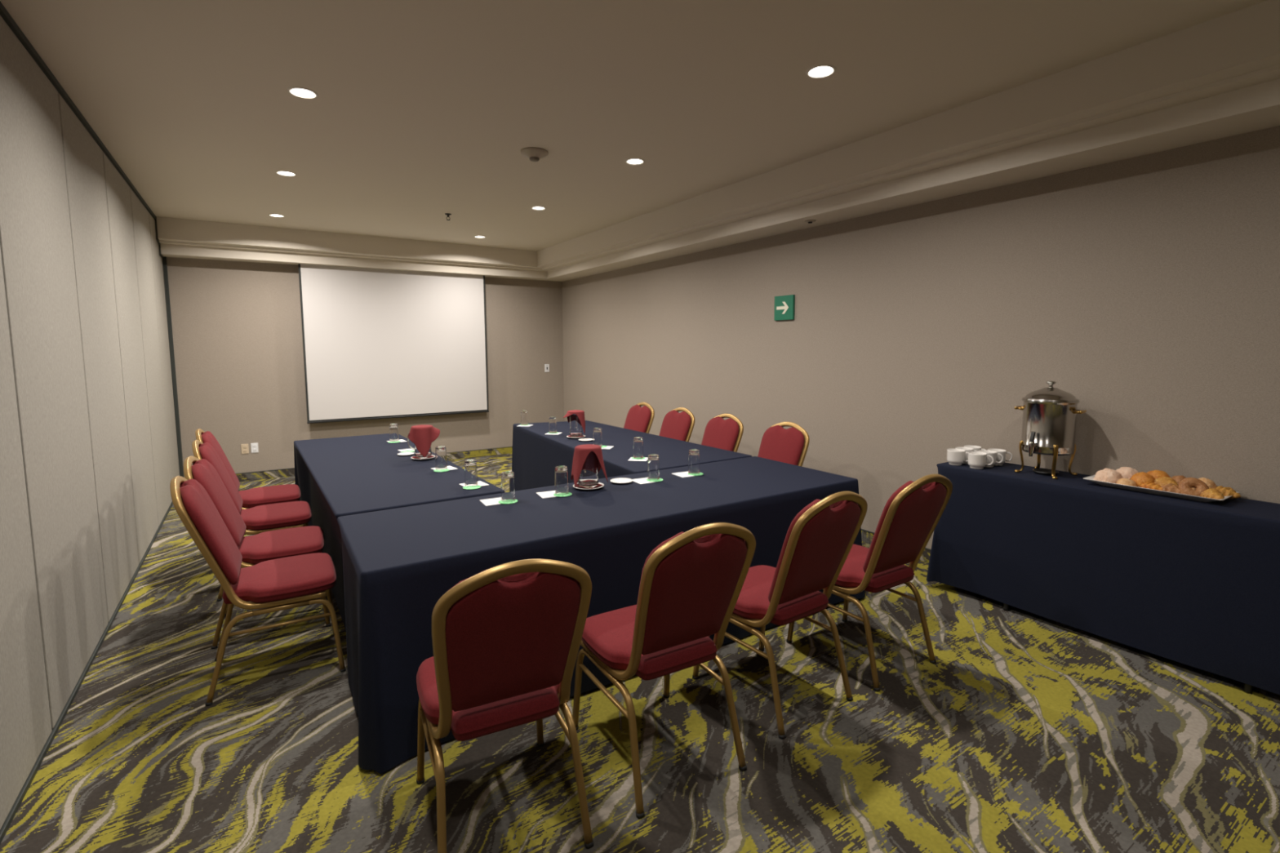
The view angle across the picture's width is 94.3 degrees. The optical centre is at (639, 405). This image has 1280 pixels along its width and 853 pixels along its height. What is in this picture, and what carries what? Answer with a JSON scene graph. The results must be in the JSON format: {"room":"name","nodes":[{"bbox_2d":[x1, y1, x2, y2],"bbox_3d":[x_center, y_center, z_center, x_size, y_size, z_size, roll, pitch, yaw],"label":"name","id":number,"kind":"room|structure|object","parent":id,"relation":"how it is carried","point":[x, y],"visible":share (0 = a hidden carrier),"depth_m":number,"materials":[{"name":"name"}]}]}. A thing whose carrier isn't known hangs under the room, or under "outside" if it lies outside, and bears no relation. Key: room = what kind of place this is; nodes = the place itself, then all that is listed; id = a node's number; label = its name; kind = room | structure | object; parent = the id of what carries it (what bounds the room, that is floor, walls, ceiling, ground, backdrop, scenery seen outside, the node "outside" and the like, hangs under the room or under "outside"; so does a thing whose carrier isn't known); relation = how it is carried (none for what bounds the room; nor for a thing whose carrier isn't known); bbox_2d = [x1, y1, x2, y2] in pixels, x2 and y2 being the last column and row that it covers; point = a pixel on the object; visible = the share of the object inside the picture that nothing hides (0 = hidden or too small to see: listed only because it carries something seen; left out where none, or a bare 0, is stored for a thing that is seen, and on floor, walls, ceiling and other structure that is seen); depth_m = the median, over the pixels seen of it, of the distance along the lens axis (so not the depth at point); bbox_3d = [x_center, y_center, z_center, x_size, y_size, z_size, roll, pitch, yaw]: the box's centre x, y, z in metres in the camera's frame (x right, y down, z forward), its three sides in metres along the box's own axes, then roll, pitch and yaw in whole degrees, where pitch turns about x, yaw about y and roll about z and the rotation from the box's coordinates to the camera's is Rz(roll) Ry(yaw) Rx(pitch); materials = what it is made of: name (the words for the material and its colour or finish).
{"room":"hotel conference room","nodes":[
{"label":"hotel conference room","id":0,"kind":"room"},
{"bbox_2d":[0,14,179,829],"bbox_3d":[-2.256,-0.183,1.953,0.120,3.116,10.950,-4,7,-33],"label":"wall","id":1,"kind":"structure","parent":0,"point":[89,460],"depth_m":2.81,"materials":[{"name":"fabric"}]},
{"bbox_2d":[0,0,155,218],"bbox_3d":[-2.109,-1.506,1.684,0.042,0.029,10.550,-4,7,-33],"label":"trim","id":2,"kind":"structure","parent":1,"relation":"attached to","point":[4,13],"depth_m":3.07,"materials":[{"name":"grey"}]},
{"bbox_2d":[0,502,173,844],"bbox_3d":[-2.209,1.355,2.130,0.036,0.022,10.950,-4,7,-33],"label":"baseboard","id":3,"kind":"structure","parent":1,"relation":"attached to","point":[24,790],"depth_m":2.54,"materials":[{"name":"grey"}]},
{"bbox_2d":[154,217,164,257],"bbox_3d":[-5.079,-1.769,6.267,0.019,0.374,0.420,-4,7,-33],"label":"trim","id":4,"kind":"structure","parent":1,"relation":"attached to","point":[155,220],"depth_m":6.11,"materials":[{"name":"grey"}]},
{"bbox_2d":[166,257,564,477],"bbox_3d":[-3.301,-0.752,7.838,4.980,3.116,0.100,-4,7,-33],"label":"wall","id":5,"kind":"structure","parent":0,"point":[237,326],"depth_m":7.12,"materials":[{"name":"paint"}]},
{"bbox_2d":[162,256,183,477],"bbox_3d":[-5.171,-0.344,6.582,0.036,2.562,0.020,-4,7,-33],"label":"trim","id":6,"kind":"structure","parent":5,"relation":"attached to","point":[164,260],"depth_m":6.57,"materials":[{"name":"grey"}]},
{"bbox_2d":[240,444,248,453],"bbox_3d":[-4.661,0.513,7.003,0.072,0.116,0.010,-4,7,-33],"label":"wall outlet","id":7,"kind":"object","parent":5,"relation":"attached to","point":[245,449],"visible":1,"depth_m":7.00,"materials":[{"name":"beige plastic"}]},
{"bbox_2d":[235,446,512,481],"bbox_3d":[-3.169,0.749,8.000,4.728,0.095,0.012,-4,7,-33],"label":"baseboard","id":8,"kind":"structure","parent":5,"relation":"attached to","point":[282,473],"depth_m":7.29,"materials":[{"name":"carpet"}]},
{"bbox_2d":[297,263,488,423],"bbox_3d":[-3.105,-0.792,7.747,2.267,1.912,0.020,-4,7,-33],"label":"projection screen","id":9,"kind":"object","parent":5,"relation":"hanging from","point":[378,344],"visible":1,"depth_m":7.67,"materials":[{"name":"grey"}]},
{"bbox_2d":[0,0,1266,251],"bbox_3d":[-0.250,-1.670,3.124,4.880,0.001,10.950,-4,7,-33],"label":"ceiling","id":10,"kind":"structure","parent":0,"point":[423,111],"depth_m":3.12,"materials":[{"name":"beige paint"}]},
{"bbox_2d":[275,170,297,176],"bbox_3d":[-2.749,-1.832,4.609,0.148,0.067,0.148,-4,7,-33],"label":"recessed light","id":11,"kind":"object","parent":10,"relation":"in","point":[279,172],"visible":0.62,"depth_m":4.63,"materials":[{"name":"white"}]},
{"bbox_2d":[286,86,318,98],"bbox_3d":[-1.796,-1.694,3.159,0.148,0.067,0.148,-4,7,-33],"label":"recessed light","id":12,"kind":"object","parent":10,"relation":"in","point":[299,91],"visible":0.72,"depth_m":3.17,"materials":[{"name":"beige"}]},
{"bbox_2d":[520,146,547,161],"bbox_3d":[-0.735,-1.735,4.132,0.188,0.061,0.188,-4,7,-33],"label":"smoke detector","id":13,"kind":"object","parent":10,"relation":"attached to","point":[534,153],"visible":1,"depth_m":4.08,"materials":[{"name":"beige plastic"}]},
{"bbox_2d":[624,157,644,164],"bbox_3d":[-0.037,-1.817,4.346,0.148,0.067,0.148,-4,7,-33],"label":"recessed light","id":14,"kind":"object","parent":10,"relation":"in","point":[634,161],"visible":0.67,"depth_m":4.37,"materials":[{"name":"white"}]},
{"bbox_2d":[805,63,836,78],"bbox_3d":[0.896,-1.683,2.938,0.148,0.067,0.148,-4,7,-33],"label":"recessed light","id":15,"kind":"object","parent":10,"relation":"in","point":[820,71],"visible":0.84,"depth_m":2.95,"materials":[{"name":"white"}]},
{"bbox_2d":[0,453,1279,852],"bbox_3d":[-0.238,1.273,3.411,5.080,0.080,11.150,-4,7,-33],"label":"floor","id":16,"kind":"structure","parent":0,"point":[1026,732],"depth_m":2.31,"materials":[{"name":"carpet"}]},
{"bbox_2d":[195,428,300,509],"bbox_3d":[-2.915,0.646,4.474,0.639,0.990,0.473,-4,6,-31],"label":"banquet chair","id":17,"kind":"object","parent":16,"relation":"on","point":[253,497],"visible":0.38,"depth_m":4.37,"materials":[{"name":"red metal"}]},
{"bbox_2d":[191,440,311,601],"bbox_3d":[-2.540,0.696,3.945,0.639,0.990,0.473,-4,6,-31],"label":"banquet chair","id":18,"kind":"object","parent":16,"relation":"on","point":[273,517],"visible":0.44,"depth_m":3.83,"materials":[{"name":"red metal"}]},
{"bbox_2d":[183,456,331,648],"bbox_3d":[-2.136,0.752,3.355,0.639,0.990,0.473,-3,6,-28],"label":"banquet chair","id":19,"kind":"object","parent":16,"relation":"on","point":[255,549],"visible":0.48,"depth_m":3.23,"materials":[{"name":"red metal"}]},
{"bbox_2d":[169,475,346,706],"bbox_3d":[-1.822,0.798,2.867,0.639,0.990,0.473,-4,6,-31],"label":"banquet chair","id":20,"kind":"object","parent":16,"relation":"on","point":[282,584],"visible":1,"depth_m":2.72,"materials":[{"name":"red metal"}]},
{"bbox_2d":[416,559,594,852],"bbox_3d":[-0.458,0.885,1.919,0.473,0.990,0.639,-3,6,-26],"label":"banquet chair","id":21,"kind":"object","parent":16,"relation":"on","point":[506,637],"visible":1,"depth_m":1.71,"materials":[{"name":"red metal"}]},
{"bbox_2d":[623,402,654,433],"bbox_3d":[-0.204,0.477,6.097,0.639,0.990,0.473,-4,7,-33],"label":"banquet chair","id":22,"kind":"object","parent":16,"relation":"on","point":[639,419],"visible":0.25,"depth_m":6.11,"materials":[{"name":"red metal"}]},
{"bbox_2d":[572,522,755,818],"bbox_3d":[0.077,0.852,2.236,0.473,0.990,0.639,-3,6,-30],"label":"banquet chair","id":23,"kind":"object","parent":16,"relation":"on","point":[691,583],"visible":1,"depth_m":2.05,"materials":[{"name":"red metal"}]},
{"bbox_2d":[658,407,694,442],"bbox_3d":[0.157,0.529,5.546,0.639,0.990,0.473,-4,7,-33],"label":"banquet chair","id":24,"kind":"object","parent":16,"relation":"on","point":[677,425],"visible":0.21,"depth_m":5.56,"materials":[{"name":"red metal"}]},
{"bbox_2d":[701,413,743,452],"bbox_3d":[0.511,0.581,5.004,0.639,0.990,0.473,-4,7,-33],"label":"banquet chair","id":25,"kind":"object","parent":16,"relation":"on","point":[726,434],"visible":0.23,"depth_m":5.03,"materials":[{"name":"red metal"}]},
{"bbox_2d":[692,491,867,739],"bbox_3d":[0.618,0.811,2.637,0.473,0.990,0.639,-4,7,-35],"label":"banquet chair","id":26,"kind":"object","parent":16,"relation":"on","point":[818,542],"visible":0.89,"depth_m":2.45,"materials":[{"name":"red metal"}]},
{"bbox_2d":[757,422,809,466],"bbox_3d":[0.893,0.636,4.420,0.639,0.990,0.473,-4,7,-33],"label":"banquet chair","id":27,"kind":"object","parent":16,"relation":"on","point":[788,446],"visible":0.28,"depth_m":4.45,"materials":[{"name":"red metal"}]},
{"bbox_2d":[786,474,952,691],"bbox_3d":[1.142,0.778,2.958,0.473,0.990,0.639,-4,7,-32],"label":"banquet chair","id":28,"kind":"object","parent":16,"relation":"on","point":[909,517],"visible":0.89,"depth_m":2.77,"materials":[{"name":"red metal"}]},
{"bbox_2d":[1003,603,1252,693],"bbox_3d":[2.565,0.841,3.130,0.382,0.813,1.850,-4,7,-33],"label":"folding table","id":29,"kind":"object","parent":16,"relation":"on","point":[1247,689],"visible":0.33,"depth_m":2.67,"materials":[{"name":"brown"}]},
{"bbox_2d":[926,462,1279,694],"bbox_3d":[2.552,0.819,3.130,0.457,0.774,1.929,-4,7,-33],"label":"tablecloth","id":30,"kind":"object","parent":29,"relation":"on","point":[1194,584],"visible":0.87,"depth_m":2.98,"materials":[{"name":"blue fabric"}]},
{"bbox_2d":[946,448,968,466],"bbox_3d":[1.997,0.327,3.734,0.124,0.094,0.102,-1,6,-3],"label":"coffee cup","id":31,"kind":"object","parent":30,"relation":"on","point":[956,457],"visible":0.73,"depth_m":3.70,"materials":[{"name":"white"}]},
{"bbox_2d":[955,447,977,463],"bbox_3d":[2.077,0.322,3.782,0.102,0.094,0.123,-4,7,-32],"label":"coffee cup","id":32,"kind":"object","parent":30,"relation":"on","point":[966,449],"visible":0.24,"depth_m":3.76,"materials":[{"name":"white"}]},
{"bbox_2d":[968,451,993,469],"bbox_3d":[2.068,0.337,3.621,0.123,0.094,0.102,0,6,-1],"label":"coffee cup","id":33,"kind":"object","parent":30,"relation":"on","point":[976,460],"visible":1,"depth_m":3.58,"materials":[{"name":"white"}]},
{"bbox_2d":[977,449,1003,467],"bbox_3d":[2.161,0.331,3.678,0.124,0.094,0.102,-1,6,-6],"label":"coffee cup","id":34,"kind":"object","parent":30,"relation":"on","point":[993,454],"visible":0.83,"depth_m":3.64,"materials":[{"name":"white"}]},
{"bbox_2d":[987,448,1013,466],"bbox_3d":[2.244,0.327,3.718,0.102,0.094,0.124,-4,7,-34],"label":"coffee cup","id":35,"kind":"object","parent":30,"relation":"on","point":[1003,452],"visible":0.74,"depth_m":3.69,"materials":[{"name":"white"}]},
{"bbox_2d":[1032,468,1058,475],"bbox_3d":[2.363,0.390,3.458,0.128,0.018,0.128,-4,7,-33],"label":"dish","id":36,"kind":"object","parent":30,"relation":"on","point":[1038,471],"visible":0.8,"depth_m":3.47,"materials":[{"name":"grey metal"}]},
{"bbox_2d":[1013,381,1086,479],"bbox_3d":[2.358,0.130,3.433,0.317,0.541,0.309,0,6,2],"label":"urn","id":37,"kind":"object","parent":30,"relation":"on","point":[1050,413],"visible":1,"depth_m":3.33,"materials":[{"name":"silver metal"}]},
{"bbox_2d":[1083,475,1240,502],"bbox_3d":[2.652,0.422,3.039,0.302,0.034,0.552,-4,7,-33],"label":"serving tray","id":38,"kind":"object","parent":30,"relation":"on","point":[1091,477],"visible":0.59,"depth_m":2.95,"materials":[{"name":"white"}]},
{"bbox_2d":[1093,468,1122,483],"bbox_3d":[2.505,0.378,3.173,0.124,0.081,0.111,4,7,40],"label":"bun","id":39,"kind":"object","parent":38,"relation":"on","point":[1108,475],"visible":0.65,"depth_m":3.14,"materials":[{"name":"food"}]},
{"bbox_2d":[1115,478,1137,486],"bbox_3d":[2.522,0.403,3.078,0.085,0.049,0.069,4,7,40],"label":"bun","id":40,"kind":"object","parent":38,"relation":"on","point":[1126,482],"visible":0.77,"depth_m":3.06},
{"bbox_2d":[1115,466,1138,479],"bbox_3d":[2.608,0.373,3.179,0.130,0.088,0.120,-2,6,-17],"label":"bun","id":41,"kind":"object","parent":38,"relation":"on","point":[1126,472],"visible":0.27,"depth_m":3.15,"materials":[{"name":"food"}]},
{"bbox_2d":[1129,471,1155,487],"bbox_3d":[2.602,0.387,3.069,0.102,0.083,0.111,-6,8,-44],"label":"roll","id":42,"kind":"object","parent":38,"relation":"on","point":[1142,477],"visible":0.6,"depth_m":3.04,"materials":[{"name":"food"}]},
{"bbox_2d":[1140,482,1163,490],"bbox_3d":[2.584,0.413,3.002,0.065,0.043,0.116,-2,6,-13],"label":"pastry","id":43,"kind":"object","parent":38,"relation":"on","point":[1148,485],"visible":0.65,"depth_m":2.99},
{"bbox_2d":[1146,470,1171,479],"bbox_3d":[2.689,0.381,3.083,0.106,0.091,0.120,-6,8,-44],"label":"roll","id":44,"kind":"object","parent":38,"relation":"on","point":[1155,473],"visible":0.29,"depth_m":3.06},
{"bbox_2d":[1154,476,1177,486],"bbox_3d":[2.654,0.397,3.007,0.102,0.067,0.151,3,6,27],"label":"pastry","id":45,"kind":"object","parent":38,"relation":"on","point":[1163,481],"visible":0.6,"depth_m":2.98,"materials":[{"name":"food"}]},
{"bbox_2d":[1160,483,1181,493],"bbox_3d":[2.629,0.415,2.939,0.079,0.051,0.116,-1,6,-3],"label":"pastry","id":46,"kind":"object","parent":38,"relation":"on","point":[1169,487],"visible":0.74,"depth_m":2.92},
{"bbox_2d":[1177,477,1208,496],"bbox_3d":[2.686,0.403,2.880,0.114,0.098,0.085,3,6,28],"label":"doughnut","id":47,"kind":"object","parent":38,"relation":"on","point":[1185,486],"visible":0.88,"depth_m":2.87,"materials":[{"name":"food"}]},
{"bbox_2d":[1191,477,1217,490],"bbox_3d":[2.774,0.399,2.916,0.104,0.087,0.095,-6,8,-44],"label":"bun","id":48,"kind":"object","parent":38,"relation":"on","point":[1211,484],"visible":0.24,"depth_m":2.89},
{"bbox_2d":[1200,488,1224,501],"bbox_3d":[2.718,0.422,2.831,0.078,0.052,0.146,1,6,17],"label":"pastry","id":49,"kind":"object","parent":38,"relation":"on","point":[1211,493],"visible":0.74,"depth_m":2.80,"materials":[{"name":"food"}]},
{"bbox_2d":[1214,485,1240,498],"bbox_3d":[2.800,0.418,2.859,0.083,0.055,0.131,-2,6,-18],"label":"pastry","id":50,"kind":"object","parent":38,"relation":"on","point":[1226,491],"visible":0.52,"depth_m":2.83,"materials":[{"name":"food"}]},
{"bbox_3d":[-0.066,0.867,3.307,2.774,0.748,0.888,-4,7,-33],"label":"folding table","id":51,"kind":"object","parent":16,"relation":"on","visible":0},
{"bbox_2d":[337,456,865,774],"bbox_3d":[-0.056,0.862,3.290,2.892,0.740,1.007,-4,7,-33],"label":"tablecloth","id":52,"kind":"object","parent":51,"relation":"on","point":[397,563],"visible":0.64,"depth_m":2.68,"materials":[{"name":"blue fabric"}]},
{"bbox_2d":[480,497,501,506],"bbox_3d":[-0.764,0.507,3.135,0.132,0.002,0.132,-3,6,-29],"label":"paper napkin","id":53,"kind":"object","parent":52,"relation":"on","point":[494,501],"visible":0.76,"depth_m":3.13,"materials":[{"name":"white"}]},
{"bbox_2d":[497,499,517,504],"bbox_3d":[-0.694,0.505,3.124,0.102,0.003,0.102,-4,7,-37],"label":"coaster","id":54,"kind":"object","parent":53,"relation":"on","point":[515,500],"visible":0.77,"depth_m":3.10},
{"bbox_2d":[501,471,515,502],"bbox_3d":[-0.698,0.428,3.140,0.075,0.149,0.075,-4,7,-33],"label":"drinking glass","id":55,"kind":"object","parent":54,"relation":"on","point":[508,484],"visible":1,"depth_m":3.11,"materials":[{"name":"white"}]},
{"bbox_2d":[536,490,557,497],"bbox_3d":[-0.493,0.492,3.284,0.132,0.002,0.132,-3,6,-25],"label":"paper napkin","id":56,"kind":"object","parent":52,"relation":"on","point":[546,494],"visible":0.76,"depth_m":3.28,"materials":[{"name":"white"}]},
{"bbox_2d":[553,492,572,497],"bbox_3d":[-0.426,0.490,3.269,0.102,0.003,0.102,2,6,21],"label":"coaster","id":57,"kind":"object","parent":56,"relation":"on","point":[569,494],"visible":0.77,"depth_m":3.25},
{"bbox_2d":[555,466,568,494],"bbox_3d":[-0.434,0.413,3.281,0.075,0.149,0.075,-4,7,-33],"label":"drinking glass","id":58,"kind":"object","parent":57,"relation":"on","point":[561,472],"visible":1,"depth_m":3.25,"materials":[{"name":"white"}]},
{"bbox_2d":[573,482,604,490],"bbox_3d":[-0.297,0.469,3.428,0.180,0.017,0.180,-4,7,-33],"label":"saucer","id":59,"kind":"object","parent":52,"relation":"on","point":[602,484],"visible":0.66,"depth_m":3.39,"materials":[{"name":"white"}]},
{"bbox_2d":[576,483,602,488],"bbox_3d":[-0.297,0.463,3.427,0.124,0.017,0.124,4,7,38],"label":"liner","id":60,"kind":"object","parent":59,"relation":"on","point":[577,485],"visible":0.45,"depth_m":3.40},
{"bbox_2d":[578,451,598,488],"bbox_3d":[-0.295,0.351,3.427,0.128,0.232,0.149,1,6,13],"label":"glass pitcher","id":61,"kind":"object","parent":60,"relation":"on","point":[588,477],"visible":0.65,"depth_m":3.37,"materials":[{"name":"white"}]},
{"bbox_2d":[570,444,608,487],"bbox_3d":[-0.295,0.340,3.421,0.197,0.229,0.166,-2,6,-18],"label":"cloth napkin","id":62,"kind":"object","parent":61,"relation":"on","point":[581,452],"visible":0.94,"depth_m":3.36,"materials":[{"name":"fabric"}]},
{"bbox_2d":[610,477,632,484],"bbox_3d":[-0.111,0.457,3.567,0.136,0.013,0.136,-4,7,-33],"label":"plate","id":63,"kind":"object","parent":52,"relation":"on","point":[621,480],"visible":1,"depth_m":3.58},
{"bbox_2d":[632,477,657,484],"bbox_3d":[0.028,0.458,3.607,0.132,0.002,0.132,-3,6,-30],"label":"paper napkin","id":64,"kind":"object","parent":52,"relation":"on","point":[641,481],"visible":0.68,"depth_m":3.59,"materials":[{"name":"white"}]},
{"bbox_2d":[646,478,662,481],"bbox_3d":[0.090,0.454,3.619,0.102,0.003,0.102,4,7,37],"label":"coaster","id":65,"kind":"object","parent":64,"relation":"on","point":[660,479],"visible":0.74,"depth_m":3.60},
{"bbox_2d":[647,453,659,479],"bbox_3d":[0.082,0.377,3.630,0.075,0.149,0.075,-4,7,-33],"label":"drinking glass","id":66,"kind":"object","parent":65,"relation":"on","point":[653,465],"visible":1,"depth_m":3.60,"materials":[{"name":"white"}]},
{"bbox_2d":[671,471,692,477],"bbox_3d":[0.291,0.440,3.782,0.132,0.002,0.132,-3,6,-29],"label":"paper napkin","id":67,"kind":"object","parent":52,"relation":"on","point":[683,474],"visible":0.76,"depth_m":3.77,"materials":[{"name":"white"}]},
{"bbox_2d":[687,472,703,475],"bbox_3d":[0.353,0.437,3.786,0.102,0.003,0.102,-3,6,-27],"label":"coaster","id":68,"kind":"object","parent":67,"relation":"on","point":[700,473],"visible":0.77,"depth_m":3.75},
{"bbox_2d":[688,448,699,474],"bbox_3d":[0.345,0.359,3.797,0.075,0.149,0.075,-4,7,-33],"label":"drinking glass","id":69,"kind":"object","parent":68,"relation":"on","point":[694,454],"visible":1,"depth_m":3.77,"materials":[{"name":"white"}]},
{"bbox_3d":[-1.909,0.773,4.342,0.862,0.748,2.795,-4,7,-33],"label":"folding table","id":70,"kind":"object","parent":16,"relation":"on","visible":0},
{"bbox_2d":[293,433,501,631],"bbox_3d":[-1.910,0.765,4.360,0.950,0.740,2.868,-4,7,-33],"label":"tablecloth","id":71,"kind":"object","parent":70,"relation":"on","point":[343,476],"visible":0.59,"depth_m":3.79,"materials":[{"name":"blue fabric"}]},
{"bbox_2d":[410,454,435,460],"bbox_3d":[-1.586,0.385,4.345,0.170,0.017,0.170,-4,7,-33],"label":"saucer","id":72,"kind":"object","parent":71,"relation":"on","point":[432,455],"visible":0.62,"depth_m":4.29,"materials":[{"name":"white"}]},
{"bbox_2d":[411,455,434,458],"bbox_3d":[-1.586,0.379,4.344,0.124,0.017,0.124,3,7,32],"label":"liner","id":73,"kind":"object","parent":72,"relation":"on","point":[432,455],"visible":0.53,"depth_m":4.32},
{"bbox_2d":[407,432,431,458],"bbox_3d":[-1.597,0.267,4.335,0.149,0.232,0.128,0,6,7],"label":"glass pitcher","id":74,"kind":"object","parent":73,"relation":"on","point":[417,454],"visible":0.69,"depth_m":4.29,"materials":[{"name":"white"}]},
{"bbox_2d":[408,424,439,457],"bbox_3d":[-1.577,0.253,4.334,0.189,0.224,0.187,2,6,25],"label":"cloth napkin","id":75,"kind":"object","parent":74,"relation":"on","point":[422,436],"visible":1,"depth_m":4.26,"materials":[{"name":"fabric"}]},
{"bbox_2d":[431,466,457,470],"bbox_3d":[-1.316,0.426,3.992,0.132,0.002,0.132,-5,7,-41],"label":"paper napkin","id":76,"kind":"object","parent":71,"relation":"on","point":[450,468],"visible":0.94,"depth_m":4.00,"materials":[{"name":"white"}]},
{"bbox_2d":[433,468,449,471],"bbox_3d":[-1.312,0.430,3.927,0.102,0.003,0.102,0,6,5],"label":"coaster","id":77,"kind":"object","parent":76,"relation":"on","point":[446,469],"visible":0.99,"depth_m":3.91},
{"bbox_2d":[435,445,447,470],"bbox_3d":[-1.328,0.350,3.963,0.075,0.149,0.075,-4,7,-33],"label":"drinking glass","id":78,"kind":"object","parent":77,"relation":"on","point":[441,463],"visible":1,"depth_m":3.93,"materials":[{"name":"white"}]},
{"bbox_2d":[459,480,488,486],"bbox_3d":[-0.985,0.470,3.523,0.132,0.002,0.132,-5,7,-38],"label":"paper napkin","id":79,"kind":"object","parent":71,"relation":"on","point":[479,482],"visible":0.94,"depth_m":3.52,"materials":[{"name":"white"}]},
{"bbox_2d":[464,459,477,486],"bbox_3d":[-0.993,0.395,3.485,0.075,0.149,0.075,-4,7,-33],"label":"drinking glass","id":80,"kind":"object","parent":79,"relation":"on","point":[470,465],"visible":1,"depth_m":3.46,"materials":[{"name":"white"}]},
{"bbox_3d":[-2.123,0.313,5.180,0.132,0.002,0.132,-5,7,-39],"label":"paper napkin","id":81,"kind":"object","parent":71,"relation":"on","visible":0},
{"bbox_3d":[-2.124,0.316,5.130,0.102,0.003,0.102,3,7,32],"label":"coaster","id":82,"kind":"object","parent":81,"relation":"on","visible":0},
{"bbox_2d":[389,423,399,441],"bbox_3d":[-2.140,0.236,5.160,0.075,0.149,0.075,-4,7,-33],"label":"drinking glass","id":83,"kind":"object","parent":82,"relation":"on","point":[393,429],"visible":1,"depth_m":5.13,"materials":[{"name":"white"}]},
{"bbox_3d":[-0.472,0.680,5.240,0.620,0.748,2.650,-4,7,-33],"label":"folding table","id":84,"kind":"object","parent":16,"relation":"on","visible":0},
{"bbox_2d":[511,420,751,491],"bbox_3d":[-0.366,0.661,5.361,1.076,0.740,2.881,-4,7,-33],"label":"tablecloth","id":85,"kind":"object","parent":84,"relation":"on","point":[535,455],"visible":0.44,"depth_m":5.23,"materials":[{"name":"blue fabric"}]},
{"bbox_2d":[601,445,613,448],"bbox_3d":[-0.292,0.342,4.816,0.132,0.002,0.132,1,6,12],"label":"paper napkin","id":86,"kind":"object","parent":85,"relation":"on","point":[607,446],"visible":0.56,"depth_m":4.79,"materials":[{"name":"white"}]},
{"bbox_3d":[-0.321,0.337,4.842,0.102,0.003,0.102,0,6,-2],"label":"coaster","id":87,"kind":"object","parent":86,"relation":"on","visible":0},
{"bbox_2d":[592,427,602,446],"bbox_3d":[-0.346,0.261,4.836,0.075,0.149,0.075,-4,7,-33],"label":"drinking glass","id":88,"kind":"object","parent":87,"relation":"on","point":[597,431],"visible":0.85,"depth_m":4.81,"materials":[{"name":"white"}]},
{"bbox_2d":[628,457,648,461],"bbox_3d":[-0.010,0.390,4.303,0.132,0.002,0.132,1,6,9],"label":"paper napkin","id":89,"kind":"object","parent":85,"relation":"on","point":[630,459],"visible":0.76,"depth_m":4.27,"materials":[{"name":"white"}]},
{"bbox_3d":[-0.012,0.385,4.334,0.102,0.003,0.102,5,8,44],"label":"coaster","id":90,"kind":"object","parent":89,"relation":"on","visible":0},
{"bbox_2d":[633,436,643,458],"bbox_3d":[-0.013,0.308,4.334,0.075,0.149,0.075,-4,7,-33],"label":"drinking glass","id":91,"kind":"object","parent":90,"relation":"on","point":[637,441],"visible":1,"depth_m":4.30,"materials":[{"name":"white"}]},
{"bbox_3d":[-0.817,0.266,5.610,0.132,0.002,0.132,1,6,9],"label":"paper napkin","id":92,"kind":"object","parent":85,"relation":"on","visible":0},
{"bbox_3d":[-0.825,0.261,5.640,0.102,0.003,0.102,3,7,33],"label":"coaster","id":93,"kind":"object","parent":92,"relation":"on","visible":0},
{"bbox_2d":[548,416,556,433],"bbox_3d":[-0.829,0.185,5.638,0.075,0.149,0.075,-4,7,-33],"label":"drinking glass","id":94,"kind":"object","parent":93,"relation":"on","point":[553,421],"visible":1,"depth_m":5.61,"materials":[{"name":"white"}]},
{"bbox_3d":[-1.199,0.211,6.194,0.132,0.002,0.132,1,6,11],"label":"paper napkin","id":95,"kind":"object","parent":85,"relation":"on","visible":0},
{"bbox_3d":[-1.209,0.205,6.227,0.102,0.003,0.102,2,6,26],"label":"coaster","id":96,"kind":"object","parent":95,"relation":"on","visible":0},
{"bbox_2d":[520,410,528,425],"bbox_3d":[-1.213,0.129,6.225,0.075,0.149,0.075,-4,7,-33],"label":"drinking glass","id":97,"kind":"object","parent":96,"relation":"on","point":[524,418],"visible":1,"depth_m":6.20,"materials":[{"name":"white"}]},
{"bbox_2d":[561,125,1279,549],"bbox_3d":[1.815,-0.462,4.649,0.100,3.116,11.050,-4,7,-33],"label":"wall","id":98,"kind":"structure","parent":0,"point":[1146,287],"depth_m":3.86,"materials":[{"name":"paint"}]},
{"bbox_2d":[155,0,1279,281],"bbox_3d":[-0.207,-1.497,3.168,4.780,0.356,10.950,-4,7,-33],"label":"trim","id":99,"kind":"structure","parent":98,"relation":"attached to","point":[1218,77],"depth_m":3.64,"materials":[{"name":"beige paint"}]},
{"bbox_2d":[773,294,795,320],"bbox_3d":[1.289,-0.872,5.303,0.024,0.216,0.224,-4,7,-33],"label":"exit sign","id":100,"kind":"object","parent":98,"relation":"attached to","point":[784,305],"visible":1,"depth_m":5.28,"materials":[{"name":"teal"}]},
{"bbox_2d":[861,530,930,563],"bbox_3d":[1.801,1.049,4.723,0.012,0.095,10.950,-4,7,-33],"label":"baseboard","id":101,"kind":"structure","parent":98,"relation":"attached to","point":[867,537],"depth_m":4.68,"materials":[{"name":"carpet"}]},
{"bbox_3d":[-0.574,0.284,5.336,0.170,0.017,0.170,-4,7,-33],"label":"saucer","id":102,"kind":"object","parent":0,"visible":0},
{"bbox_3d":[-0.574,0.278,5.336,0.124,0.017,0.124,-4,7,-32],"label":"liner","id":103,"kind":"object","parent":102,"relation":"on","visible":0},
{"bbox_2d":[569,413,582,437],"bbox_3d":[-0.581,0.166,5.333,0.128,0.232,0.149,-5,7,-39],"label":"glass pitcher","id":104,"kind":"object","parent":103,"relation":"on","point":[575,427],"visible":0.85,"depth_m":5.28,"materials":[{"name":"white"}]},
{"bbox_2d":[563,409,585,434],"bbox_3d":[-0.587,0.146,5.332,0.194,0.212,0.172,0,6,1],"label":"cloth napkin","id":105,"kind":"object","parent":104,"relation":"on","point":[580,414],"visible":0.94,"depth_m":5.27,"materials":[{"name":"fabric"}]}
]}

